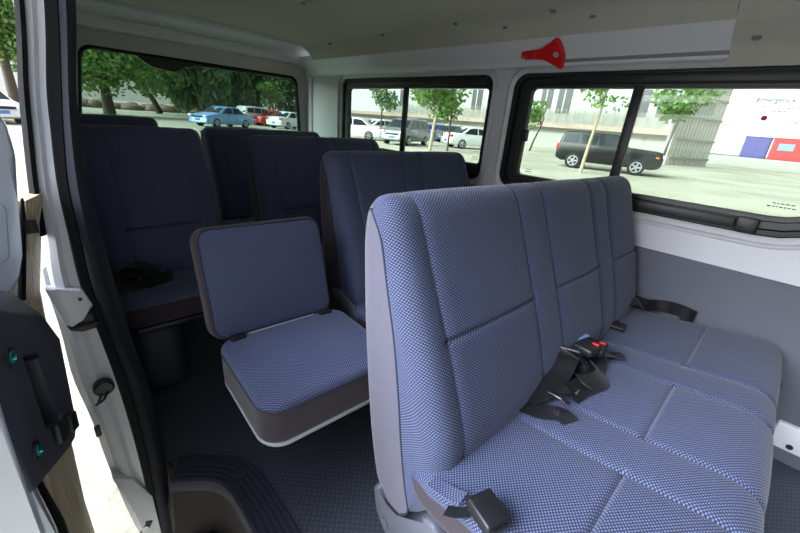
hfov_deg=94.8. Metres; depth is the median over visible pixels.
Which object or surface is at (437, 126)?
car
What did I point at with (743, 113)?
building
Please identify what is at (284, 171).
seat
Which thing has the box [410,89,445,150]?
tree
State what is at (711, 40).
trim
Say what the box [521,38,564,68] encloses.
hammer
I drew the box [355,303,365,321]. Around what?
seat cushion
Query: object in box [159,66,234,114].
tree
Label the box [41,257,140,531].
wall
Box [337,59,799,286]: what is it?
wall
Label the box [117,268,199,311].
seat cushion
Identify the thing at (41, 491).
door
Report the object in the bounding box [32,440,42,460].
button
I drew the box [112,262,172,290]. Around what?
belt
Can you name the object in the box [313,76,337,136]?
trim
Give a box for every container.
[738,136,773,158]
[766,137,799,161]
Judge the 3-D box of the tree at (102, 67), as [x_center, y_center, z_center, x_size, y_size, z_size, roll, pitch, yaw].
[-24.888,-18.118,31.927,11.397,9.262,10.757,18,25,30]
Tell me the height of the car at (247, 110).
1.700 m
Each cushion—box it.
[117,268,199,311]
[123,296,202,328]
[221,310,367,411]
[222,217,253,224]
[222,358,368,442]
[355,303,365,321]
[357,318,365,328]
[411,308,781,532]
[411,475,471,532]
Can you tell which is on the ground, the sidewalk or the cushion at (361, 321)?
the sidewalk
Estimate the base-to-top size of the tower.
5.800 m
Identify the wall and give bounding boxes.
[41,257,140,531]
[76,26,306,130]
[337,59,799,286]
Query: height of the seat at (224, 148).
0.839 m
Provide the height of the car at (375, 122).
1.465 m
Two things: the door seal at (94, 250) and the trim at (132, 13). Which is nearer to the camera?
the door seal at (94, 250)
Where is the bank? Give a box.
[82,98,196,113]
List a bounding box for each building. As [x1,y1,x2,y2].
[351,89,681,152]
[710,89,799,157]
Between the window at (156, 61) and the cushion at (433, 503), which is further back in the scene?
the window at (156, 61)
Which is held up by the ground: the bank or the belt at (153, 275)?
the bank
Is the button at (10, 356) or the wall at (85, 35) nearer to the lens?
the button at (10, 356)
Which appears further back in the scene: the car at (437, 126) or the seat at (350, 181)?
the car at (437, 126)
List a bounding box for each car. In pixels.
[0,90,20,122]
[188,106,253,127]
[236,106,267,124]
[253,110,279,125]
[266,111,296,128]
[351,117,381,138]
[368,119,390,127]
[380,118,429,145]
[428,124,444,140]
[433,125,461,141]
[441,127,482,148]
[555,131,664,174]
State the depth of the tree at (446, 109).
20.80 m
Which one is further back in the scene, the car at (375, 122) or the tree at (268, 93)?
the tree at (268, 93)
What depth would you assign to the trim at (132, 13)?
1.96 m
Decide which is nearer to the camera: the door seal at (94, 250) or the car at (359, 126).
the door seal at (94, 250)
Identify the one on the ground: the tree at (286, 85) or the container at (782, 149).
the tree at (286, 85)
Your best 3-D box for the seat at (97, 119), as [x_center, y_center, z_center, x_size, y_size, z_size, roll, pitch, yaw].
[-1.284,-0.259,1.790,0.379,0.871,0.478,-15,29,-41]
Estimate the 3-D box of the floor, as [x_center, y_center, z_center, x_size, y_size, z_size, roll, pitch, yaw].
[0.348,0.651,1.073,1.540,0.040,4.720,-15,29,-41]
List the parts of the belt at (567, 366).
label plate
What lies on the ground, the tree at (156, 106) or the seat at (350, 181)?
the tree at (156, 106)
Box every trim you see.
[14,0,46,236]
[44,0,159,523]
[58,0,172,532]
[76,0,309,55]
[76,11,312,131]
[166,463,247,532]
[170,454,301,532]
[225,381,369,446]
[301,12,737,76]
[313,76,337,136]
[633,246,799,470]
[773,419,799,456]
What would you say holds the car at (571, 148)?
on the ground
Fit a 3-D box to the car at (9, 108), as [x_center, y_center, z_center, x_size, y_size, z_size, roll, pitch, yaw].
[-18.983,-7.355,16.565,4.607,1.465,1.855,15,24,24]
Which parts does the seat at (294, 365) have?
backrest, backrest, leg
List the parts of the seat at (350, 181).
backrest, recliner arm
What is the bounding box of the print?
[760,107,799,111]
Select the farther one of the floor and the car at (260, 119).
the car at (260, 119)
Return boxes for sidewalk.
[706,153,799,173]
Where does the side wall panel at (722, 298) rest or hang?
attached to the wall at (776, 259)
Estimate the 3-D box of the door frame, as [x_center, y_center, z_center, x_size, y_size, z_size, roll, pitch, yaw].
[-0.709,0.149,0.875,0.146,1.668,0.095,-15,29,-41]
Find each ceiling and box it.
[104,0,739,59]
[725,0,799,66]
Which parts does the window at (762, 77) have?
rail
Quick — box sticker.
[745,97,799,133]
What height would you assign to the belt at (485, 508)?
0.059 m
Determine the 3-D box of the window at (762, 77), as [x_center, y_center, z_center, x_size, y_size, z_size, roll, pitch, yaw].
[0.934,-0.423,1.290,0.051,0.481,1.280,-15,29,-41]
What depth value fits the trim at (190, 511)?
1.02 m
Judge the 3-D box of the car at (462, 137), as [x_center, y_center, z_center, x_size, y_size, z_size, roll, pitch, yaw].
[5.380,-9.277,26.594,4.607,1.465,1.855,-3,23,-19]
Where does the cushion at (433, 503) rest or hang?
on the seat at (474, 294)
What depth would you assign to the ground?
13.29 m
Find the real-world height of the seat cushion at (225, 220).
0.116 m
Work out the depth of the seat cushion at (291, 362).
0.92 m
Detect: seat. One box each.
[79,113,157,126]
[81,124,220,390]
[189,217,369,446]
[200,127,319,224]
[245,135,379,307]
[320,151,469,328]
[365,176,781,532]
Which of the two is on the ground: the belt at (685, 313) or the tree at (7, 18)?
the tree at (7, 18)
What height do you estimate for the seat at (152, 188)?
0.860 m
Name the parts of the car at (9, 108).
licence plate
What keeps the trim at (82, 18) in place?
attached to the wall at (85, 35)
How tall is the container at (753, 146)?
1.830 m
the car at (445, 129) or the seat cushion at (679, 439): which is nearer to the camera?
the seat cushion at (679, 439)
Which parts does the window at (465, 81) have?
rail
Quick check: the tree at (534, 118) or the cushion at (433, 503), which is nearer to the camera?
the cushion at (433, 503)
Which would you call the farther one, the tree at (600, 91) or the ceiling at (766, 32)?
the tree at (600, 91)
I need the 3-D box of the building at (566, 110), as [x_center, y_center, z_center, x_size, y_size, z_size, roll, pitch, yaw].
[9.984,-24.115,52.132,7.100,11.000,54.000,-15,29,-41]
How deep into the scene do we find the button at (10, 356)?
0.43 m
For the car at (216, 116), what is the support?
on the ground
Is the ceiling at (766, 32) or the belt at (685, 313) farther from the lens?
the belt at (685, 313)
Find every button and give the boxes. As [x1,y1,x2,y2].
[4,347,16,368]
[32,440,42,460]
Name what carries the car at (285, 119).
on the ground
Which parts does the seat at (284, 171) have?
backrest, backrest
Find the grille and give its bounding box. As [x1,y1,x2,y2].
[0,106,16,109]
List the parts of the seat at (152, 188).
backrest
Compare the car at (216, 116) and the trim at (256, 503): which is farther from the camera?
the car at (216, 116)
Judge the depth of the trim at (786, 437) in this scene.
1.18 m
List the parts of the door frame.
rail, rail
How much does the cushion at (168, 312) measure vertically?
0.088 m
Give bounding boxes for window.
[78,45,300,130]
[341,75,492,178]
[499,65,799,237]
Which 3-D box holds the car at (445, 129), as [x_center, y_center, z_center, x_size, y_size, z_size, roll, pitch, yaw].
[5.017,-11.956,33.304,1.855,1.465,4.607,21,27,36]
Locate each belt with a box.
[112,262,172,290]
[426,476,510,532]
[519,333,624,423]
[610,296,696,331]
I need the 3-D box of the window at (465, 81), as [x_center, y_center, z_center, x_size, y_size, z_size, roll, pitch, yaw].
[0.004,-0.853,2.182,0.051,0.481,1.198,-15,29,-41]
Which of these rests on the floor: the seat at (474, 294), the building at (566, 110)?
the seat at (474, 294)
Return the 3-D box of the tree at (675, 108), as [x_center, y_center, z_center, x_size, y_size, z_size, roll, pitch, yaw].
[18.140,-9.325,24.157,2.778,5.332,3.948,-15,29,-41]
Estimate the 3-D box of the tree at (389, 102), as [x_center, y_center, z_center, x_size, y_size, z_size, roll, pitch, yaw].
[-1.632,-13.167,30.239,3.339,4.923,2.509,13,23,20]
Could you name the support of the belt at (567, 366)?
on the seat at (474, 294)
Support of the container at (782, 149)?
on the sidewalk
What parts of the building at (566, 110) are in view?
railing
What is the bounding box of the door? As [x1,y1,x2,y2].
[0,115,94,532]
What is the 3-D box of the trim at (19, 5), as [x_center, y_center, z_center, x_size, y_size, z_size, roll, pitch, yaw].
[-0.673,-0.342,0.664,0.098,0.582,0.030,-15,29,-41]
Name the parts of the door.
edge rod, handle panel, handle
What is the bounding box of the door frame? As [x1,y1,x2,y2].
[24,0,161,532]
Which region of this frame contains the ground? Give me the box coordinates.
[2,91,799,532]
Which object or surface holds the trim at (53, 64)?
attached to the door frame
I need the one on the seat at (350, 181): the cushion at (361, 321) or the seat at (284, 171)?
the cushion at (361, 321)
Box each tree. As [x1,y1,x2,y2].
[0,0,18,102]
[81,49,180,114]
[120,54,165,113]
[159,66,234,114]
[228,71,278,107]
[256,81,283,110]
[264,77,295,112]
[369,89,400,137]
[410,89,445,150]
[427,89,471,150]
[528,99,547,150]
[578,89,628,172]
[649,89,726,154]
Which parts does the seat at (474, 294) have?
backrest, backrest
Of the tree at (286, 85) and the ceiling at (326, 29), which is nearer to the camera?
the ceiling at (326, 29)
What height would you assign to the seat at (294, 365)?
0.663 m
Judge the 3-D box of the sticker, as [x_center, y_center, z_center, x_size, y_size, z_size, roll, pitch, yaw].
[1.128,-0.446,1.085,0.002,0.095,0.141,-15,29,-41]
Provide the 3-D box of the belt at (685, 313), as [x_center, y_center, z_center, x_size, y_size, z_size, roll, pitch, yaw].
[0.844,0.156,1.310,0.356,0.060,0.159,-2,23,-17]
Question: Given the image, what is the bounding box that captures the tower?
[662,89,733,165]
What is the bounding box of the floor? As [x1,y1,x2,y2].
[150,318,799,532]

